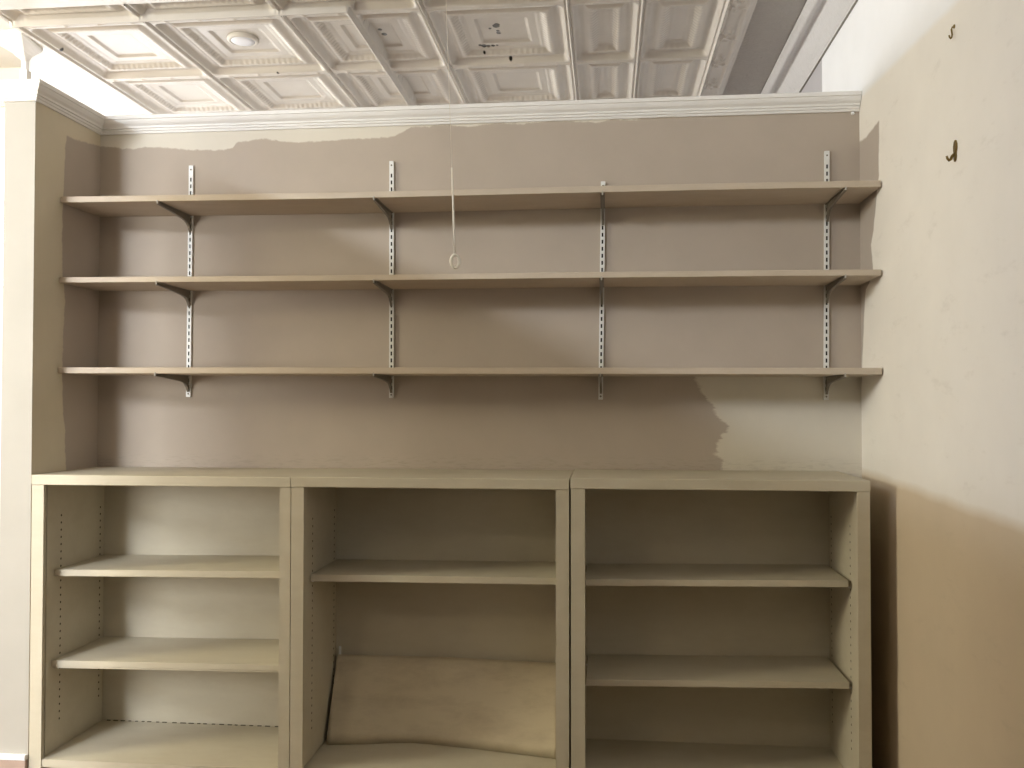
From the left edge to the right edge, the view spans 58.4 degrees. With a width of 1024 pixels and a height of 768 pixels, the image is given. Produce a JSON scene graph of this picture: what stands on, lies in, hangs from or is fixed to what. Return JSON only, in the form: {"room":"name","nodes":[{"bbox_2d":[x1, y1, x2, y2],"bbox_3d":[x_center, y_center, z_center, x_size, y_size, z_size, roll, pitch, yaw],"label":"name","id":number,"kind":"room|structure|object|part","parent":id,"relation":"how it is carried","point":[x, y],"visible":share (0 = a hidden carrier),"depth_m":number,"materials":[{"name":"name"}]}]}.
{"room":"storage room","nodes":[
{"label":"storage room","id":0,"kind":"room"},
{"bbox_2d":[0,148,3,470],"bbox_3d":[-1.697,-0.040,5.456,6.500,2.900,0.100,0,-1,6],"label":"wall","id":1,"kind":"structure","parent":0,"point":[1,149],"depth_m":5.56,"materials":[{"name":"white paint"}]},
{"bbox_2d":[0,194,3,286],"bbox_3d":[-3.042,-0.868,5.582,0.700,0.560,0.100,0,-1,6],"label":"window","id":2,"kind":"structure","parent":1,"relation":"in","point":[1,195],"depth_m":5.54,"materials":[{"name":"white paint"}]},
{"bbox_2d":[0,204,3,279],"bbox_3d":[-3.037,-0.867,5.627,0.600,0.480,0.006,0,-1,6],"label":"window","id":3,"kind":"structure","parent":2,"relation":"attached to","point":[1,205],"depth_m":5.64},
{"bbox_2d":[19,69,30,78],"bbox_3d":[-2.130,0.005,3.978,0.033,2.750,0.032,0,-1,6],"label":"trim","id":4,"kind":"structure","parent":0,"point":[25,74],"depth_m":3.99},
{"bbox_2d":[0,101,100,767],"bbox_3d":[-1.657,0.175,3.358,0.111,2.386,0.503,0,-1,6],"label":"wall","id":5,"kind":"structure","parent":0,"point":[49,418],"depth_m":3.13,"materials":[{"name":"paint"}]},
{"bbox_2d":[0,753,26,767],"bbox_3d":[-1.667,1.308,3.328,0.127,0.118,0.520,0,-1,6],"label":"baseboard","id":6,"kind":"structure","parent":5,"relation":"attached to","point":[7,760],"depth_m":3.07,"materials":[{"name":"white paint"}]},
{"bbox_2d":[0,0,806,147],"bbox_3d":[-2.082,-1.524,1.756,6.500,0.070,7.400,0,-1,6],"label":"ceiling","id":7,"kind":"structure","parent":0,"point":[137,57],"depth_m":4.06,"materials":[{"name":"paint"}]},
{"bbox_2d":[0,67,20,107],"bbox_3d":[-3.664,-1.398,4.391,2.810,0.230,0.020,0,-1,6],"label":"trim","id":8,"kind":"structure","parent":7,"relation":"attached to","point":[5,73],"depth_m":4.24,"materials":[{"name":"beige paint"}]},
{"bbox_2d":[0,29,42,70],"bbox_3d":[-2.115,-1.424,3.913,0.190,0.115,0.228,0,-1,6],"label":"trim","id":9,"kind":"structure","parent":7,"relation":"attached to","point":[23,47],"depth_m":3.91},
{"bbox_2d":[227,32,258,46],"bbox_3d":[-1.165,-1.492,3.967,0.135,0.024,0.135,0,-1,6],"label":"recessed light","id":10,"kind":"object","parent":7,"relation":"in","point":[242,39],"visible":1,"depth_m":3.94,"materials":[{"name":"white plastic"}]},
{"bbox_2d":[446,7,460,268],"bbox_3d":[-0.143,-0.882,2.042,0.058,1.254,0.011,0,-1,0],"label":"pull cord","id":11,"kind":"object","parent":7,"relation":"hanging from","point":[454,244],"visible":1,"depth_m":2.03,"materials":[{"name":"white fabric"}]},
{"bbox_3d":[-0.130,-0.384,2.033,0.011,0.193,0.004,0,-1,6],"label":"cord","id":12,"kind":"part","parent":11,"relation":"part of","materials":[{"name":"white fabric"}]},
{"bbox_2d":[97,112,861,477],"bbox_3d":[-0.174,0.176,3.408,2.827,2.386,0.100,0,-1,6],"label":"wall","id":13,"kind":"structure","parent":0,"point":[430,422],"depth_m":3.36,"materials":[{"name":"paint"}]},
{"bbox_2d":[186,165,193,396],"bbox_3d":[-1.221,-0.391,3.471,0.020,0.879,0.012,0,-1,6],"label":"shelf standard","id":14,"kind":"object","parent":13,"relation":"attached to","point":[191,167],"visible":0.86,"depth_m":3.47,"materials":[{"name":"white metal"}]},
{"bbox_2d":[154,372,188,391],"bbox_3d":[-1.236,-0.005,3.330,0.015,0.067,0.258,0,-1,6],"label":"shelf bracket","id":15,"kind":"object","parent":14,"relation":"attached to","point":[184,379],"visible":1,"depth_m":3.38,"materials":[{"name":"beige metal"}]},
{"bbox_2d":[155,281,189,306],"bbox_3d":[-1.235,-0.326,3.337,0.015,0.067,0.258,0,-1,6],"label":"shelf bracket","id":16,"kind":"object","parent":14,"relation":"attached to","point":[184,293],"visible":1,"depth_m":3.38,"materials":[{"name":"beige metal"}]},
{"bbox_2d":[156,200,190,231],"bbox_3d":[-1.233,-0.611,3.342,0.015,0.067,0.258,0,-1,6],"label":"shelf bracket","id":17,"kind":"object","parent":14,"relation":"attached to","point":[185,217],"visible":1,"depth_m":3.38,"materials":[{"name":"grey metal"}]},
{"bbox_3d":[-1.233,-0.639,3.349,0.015,0.001,0.242,0,-1,6],"label":"shelf seat","id":18,"kind":"part","parent":17,"relation":"part of","materials":[{"name":"beige paint"}]},
{"bbox_2d":[389,161,393,397],"bbox_3d":[-0.446,-0.388,3.391,0.018,0.879,0.012,0,-1,6],"label":"shelf standard","id":19,"kind":"object","parent":13,"relation":"attached to","point":[391,163],"visible":0.82,"depth_m":3.39,"materials":[{"name":"white metal"}]},
{"bbox_2d":[373,373,391,392],"bbox_3d":[-0.459,-0.003,3.250,0.015,0.067,0.258,0,-1,6],"label":"shelf bracket","id":20,"kind":"object","parent":19,"relation":"attached to","point":[386,378],"visible":1,"depth_m":3.30,"materials":[{"name":"beige metal"}]},
{"bbox_2d":[373,196,392,229],"bbox_3d":[-0.460,-0.607,3.262,0.015,0.067,0.258,0,-1,6],"label":"shelf bracket","id":21,"kind":"object","parent":19,"relation":"attached to","point":[387,212],"visible":1,"depth_m":3.29,"materials":[{"name":"grey metal"}]},
{"bbox_3d":[-0.460,-0.635,3.269,0.015,0.001,0.242,0,-1,6],"label":"shelf seat","id":22,"kind":"part","parent":21,"relation":"part of","materials":[{"name":"beige paint"}]},
{"bbox_2d":[373,279,392,305],"bbox_3d":[-0.460,-0.323,3.256,0.015,0.067,0.258,0,-1,6],"label":"shelf bracket","id":23,"kind":"object","parent":19,"relation":"attached to","point":[384,288],"visible":1,"depth_m":3.29,"materials":[{"name":"beige metal"}]},
{"bbox_2d":[0,79,861,134],"bbox_3d":[-0.276,-0.995,3.193,2.978,0.062,0.494,0,-1,6],"label":"trim","id":24,"kind":"structure","parent":13,"relation":"attached to","point":[15,90],"depth_m":3.33,"materials":[{"name":"white paint"}]},
{"bbox_2d":[59,270,880,290],"bbox_3d":[-0.193,-0.362,3.231,2.817,0.032,0.254,0,-1,6],"label":"wall shelf","id":25,"kind":"object","parent":13,"relation":"attached to","point":[752,277],"visible":0.98,"depth_m":3.17,"materials":[{"name":"beige paint"}]},
{"bbox_2d":[58,367,881,376],"bbox_3d":[-0.194,-0.042,3.224,2.817,0.033,0.254,0,-1,6],"label":"wall shelf","id":26,"kind":"object","parent":13,"relation":"attached to","point":[135,371],"visible":0.99,"depth_m":3.13,"materials":[{"name":"beige paint"}]},
{"bbox_2d":[60,180,880,216],"bbox_3d":[-0.193,-0.650,3.237,2.817,0.033,0.254,0,-1,6],"label":"wall shelf","id":27,"kind":"object","parent":13,"relation":"attached to","point":[818,192],"visible":1,"depth_m":3.20,"materials":[{"name":"beige paint"}]},
{"bbox_2d":[598,181,604,399],"bbox_3d":[0.325,-0.338,3.310,0.026,0.790,0.012,0,-1,6],"label":"shelf standard","id":28,"kind":"object","parent":13,"relation":"attached to","point":[602,227],"visible":0.81,"depth_m":3.31,"materials":[{"name":"white metal"}]},
{"bbox_2d":[598,373,602,393],"bbox_3d":[0.307,-0.001,3.170,0.015,0.067,0.258,0,-1,6],"label":"shelf bracket","id":29,"kind":"object","parent":28,"relation":"attached to","point":[600,375],"visible":1,"depth_m":3.24,"materials":[{"name":"beige metal"}]},
{"bbox_2d":[599,276,603,304],"bbox_3d":[0.311,-0.323,3.176,0.015,0.067,0.258,0,-1,6],"label":"shelf bracket","id":30,"kind":"object","parent":28,"relation":"attached to","point":[601,280],"visible":1,"depth_m":3.17,"materials":[{"name":"beige metal"}]},
{"bbox_2d":[600,191,604,224],"bbox_3d":[0.315,-0.609,3.182,0.015,0.067,0.258,0,-1,6],"label":"shelf bracket","id":31,"kind":"object","parent":28,"relation":"attached to","point":[602,195],"visible":1,"depth_m":3.18,"materials":[{"name":"grey metal"}]},
{"bbox_2d":[823,151,829,399],"bbox_3d":[1.109,-0.384,3.230,0.024,0.880,0.012,0,-1,6],"label":"shelf standard","id":32,"kind":"object","parent":13,"relation":"attached to","point":[826,153],"visible":0.77,"depth_m":3.23,"materials":[{"name":"white metal"}]},
{"bbox_2d":[826,373,845,393],"bbox_3d":[1.092,0.001,3.089,0.015,0.067,0.258,0,-1,6],"label":"shelf bracket","id":33,"kind":"object","parent":32,"relation":"attached to","point":[829,379],"visible":1,"depth_m":3.14,"materials":[{"name":"beige metal"}]},
{"bbox_3d":[1.092,0.001,3.089,0.004,0.066,0.257,0,-1,6],"label":"arm","id":34,"kind":"part","parent":33,"relation":"part of","materials":[{"name":"beige paint"}]},
{"bbox_2d":[825,186,846,221],"bbox_3d":[1.098,-0.607,3.101,0.015,0.067,0.258,0,-1,6],"label":"shelf bracket","id":35,"kind":"object","parent":32,"relation":"attached to","point":[833,200],"visible":1,"depth_m":3.13,"materials":[{"name":"grey metal"}]},
{"bbox_3d":[1.099,-0.635,3.107,0.015,0.001,0.242,0,-1,6],"label":"shelf seat","id":36,"kind":"part","parent":35,"relation":"part of","materials":[{"name":"beige paint"}]},
{"bbox_3d":[1.098,-0.608,3.101,0.004,0.066,0.257,0,-1,6],"label":"arm","id":37,"kind":"part","parent":35,"relation":"part of","materials":[{"name":"beige paint"}]},
{"bbox_2d":[825,274,846,302],"bbox_3d":[1.095,-0.320,3.095,0.015,0.067,0.258,0,-1,6],"label":"shelf bracket","id":38,"kind":"object","parent":32,"relation":"attached to","point":[829,287],"visible":1,"depth_m":3.13,"materials":[{"name":"grey metal"}]},
{"bbox_2d":[801,0,1023,767],"bbox_3d":[1.098,-0.121,1.397,0.120,2.900,7.400,0,-1,6],"label":"wall","id":39,"kind":"structure","parent":0,"point":[942,320],"depth_m":2.42,"materials":[{"name":"paint"}]},
{"bbox_2d":[761,0,857,93],"bbox_3d":[1.227,-1.417,3.813,0.120,0.129,2.580,0,-1,6],"label":"trim","id":40,"kind":"structure","parent":39,"relation":"attached to","point":[818,21],"depth_m":3.82,"materials":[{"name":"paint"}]},
{"bbox_2d":[948,24,954,38],"bbox_3d":[1.128,-0.903,2.347,0.024,0.041,0.012,0,-1,-11],"label":"wall hook","id":41,"kind":"object","parent":39,"relation":"attached to","point":[953,26],"visible":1,"depth_m":2.35,"materials":[{"name":"gold metal"}]},
{"bbox_2d":[946,140,957,161],"bbox_3d":[1.122,-0.596,2.341,0.028,0.055,0.022,0,-1,6],"label":"wall hook","id":42,"kind":"object","parent":39,"relation":"attached to","point":[953,156],"visible":1,"depth_m":2.34,"materials":[{"name":"gold metal"}]},
{"bbox_3d":[1.133,-0.596,2.340,0.005,0.054,0.022,0,-1,6],"label":"plate","id":43,"kind":"part","parent":42,"relation":"part of","materials":[{"name":"gold metal"}]},
{"bbox_3d":[-1.974,1.361,1.786,6.700,0.050,7.600,0,-1,6],"label":"floor","id":44,"kind":"structure","parent":0,"visible":0},
{"bbox_2d":[29,467,326,767],"bbox_3d":[-1.155,0.838,3.239,0.904,1.056,0.402,0,-1,6],"label":"bookcase","id":45,"kind":"object","parent":44,"relation":"on","point":[160,622],"visible":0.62,"depth_m":3.35,"materials":[{"name":"beige paint"}]},
{"bbox_3d":[-1.583,0.856,3.279,0.042,1.021,0.388,0,-1,6],"label":"panel","id":46,"kind":"part","parent":45,"relation":"part of","materials":[{"name":"beige paint"}]},
{"bbox_3d":[-1.153,1.277,3.227,0.834,0.027,0.384,0,-1,6],"label":"shelf","id":47,"kind":"part","parent":45,"relation":"part of","materials":[{"name":"beige paint"}]},
{"bbox_3d":[-1.151,0.960,3.261,0.830,0.035,0.324,0,-1,6],"label":"shelf","id":48,"kind":"part","parent":45,"relation":"part of","materials":[{"name":"beige paint"}]},
{"bbox_3d":[-1.150,0.649,3.273,0.830,0.032,0.314,0,-1,6],"label":"shelf","id":49,"kind":"part","parent":45,"relation":"part of","materials":[{"name":"beige paint"}]},
{"bbox_3d":[-1.135,0.859,3.433,0.898,1.020,0.012,0,-1,6],"label":"panel","id":50,"kind":"part","parent":45,"relation":"part of","materials":[{"name":"beige paint"}]},
{"bbox_3d":[-0.726,0.854,3.190,0.036,1.021,0.388,0,-1,6],"label":"panel","id":51,"kind":"part","parent":45,"relation":"part of","materials":[{"name":"beige paint"}]},
{"bbox_2d":[290,468,573,767],"bbox_3d":[-0.252,0.836,3.145,0.912,1.057,0.402,0,-1,6],"label":"bookcase","id":52,"kind":"object","parent":44,"relation":"on","point":[456,563],"visible":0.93,"depth_m":3.30,"materials":[{"name":"beige paint"}]},
{"bbox_3d":[-0.684,0.854,3.185,0.042,1.022,0.388,0,-1,6],"label":"panel","id":53,"kind":"part","parent":52,"relation":"part of","materials":[{"name":"beige paint"}]},
{"bbox_3d":[-0.252,1.276,3.134,0.837,0.025,0.384,0,-1,6],"label":"shelf","id":54,"kind":"part","parent":52,"relation":"part of","materials":[{"name":"beige paint"}]},
{"bbox_3d":[-0.248,0.651,3.185,0.831,0.028,0.302,0,-1,6],"label":"shelf","id":55,"kind":"part","parent":52,"relation":"part of","materials":[{"name":"beige paint"}]},
{"bbox_2d":[326,654,555,758],"bbox_3d":[-0.241,1.127,3.221,0.816,0.276,0.192,0,-1,6],"label":"shelf board","id":56,"kind":"object","parent":52,"relation":"on","point":[506,706],"visible":0.99,"depth_m":3.25,"materials":[{"name":"beige paint"}]},
{"bbox_3d":[-0.231,0.857,3.339,0.906,1.022,0.012,0,-1,6],"label":"panel","id":57,"kind":"part","parent":52,"relation":"part of","materials":[{"name":"beige paint"}]},
{"bbox_3d":[0.180,0.852,3.096,0.042,1.022,0.388,0,-1,6],"label":"panel","id":58,"kind":"part","parent":52,"relation":"part of","materials":[{"name":"beige paint"}]},
{"bbox_2d":[571,469,871,767],"bbox_3d":[0.664,0.833,3.050,0.921,1.060,0.402,0,-1,6],"label":"bookcase","id":59,"kind":"object","parent":44,"relation":"on","point":[720,618],"visible":1,"depth_m":3.21,"materials":[{"name":"beige paint"}]},
{"bbox_3d":[0.229,0.850,3.091,0.044,1.026,0.388,0,-1,6],"label":"panel","id":60,"kind":"part","parent":59,"relation":"part of","materials":[{"name":"beige paint"}]},
{"bbox_3d":[0.667,1.275,3.039,0.848,0.025,0.384,0,-1,6],"label":"shelf","id":61,"kind":"part","parent":59,"relation":"part of","materials":[{"name":"beige paint"}]},
{"bbox_3d":[0.669,0.644,3.093,0.831,0.034,0.296,0,-1,6],"label":"shelf","id":62,"kind":"part","parent":59,"relation":"part of","materials":[{"name":"beige paint"}]},
{"bbox_3d":[0.669,0.966,3.086,0.829,0.038,0.298,0,-1,6],"label":"shelf","id":63,"kind":"part","parent":59,"relation":"part of","materials":[{"name":"beige paint"}]},
{"bbox_3d":[1.102,0.849,3.000,0.038,1.026,0.388,0,-1,6],"label":"panel","id":64,"kind":"part","parent":59,"relation":"part of","materials":[{"name":"beige paint"}]}
]}

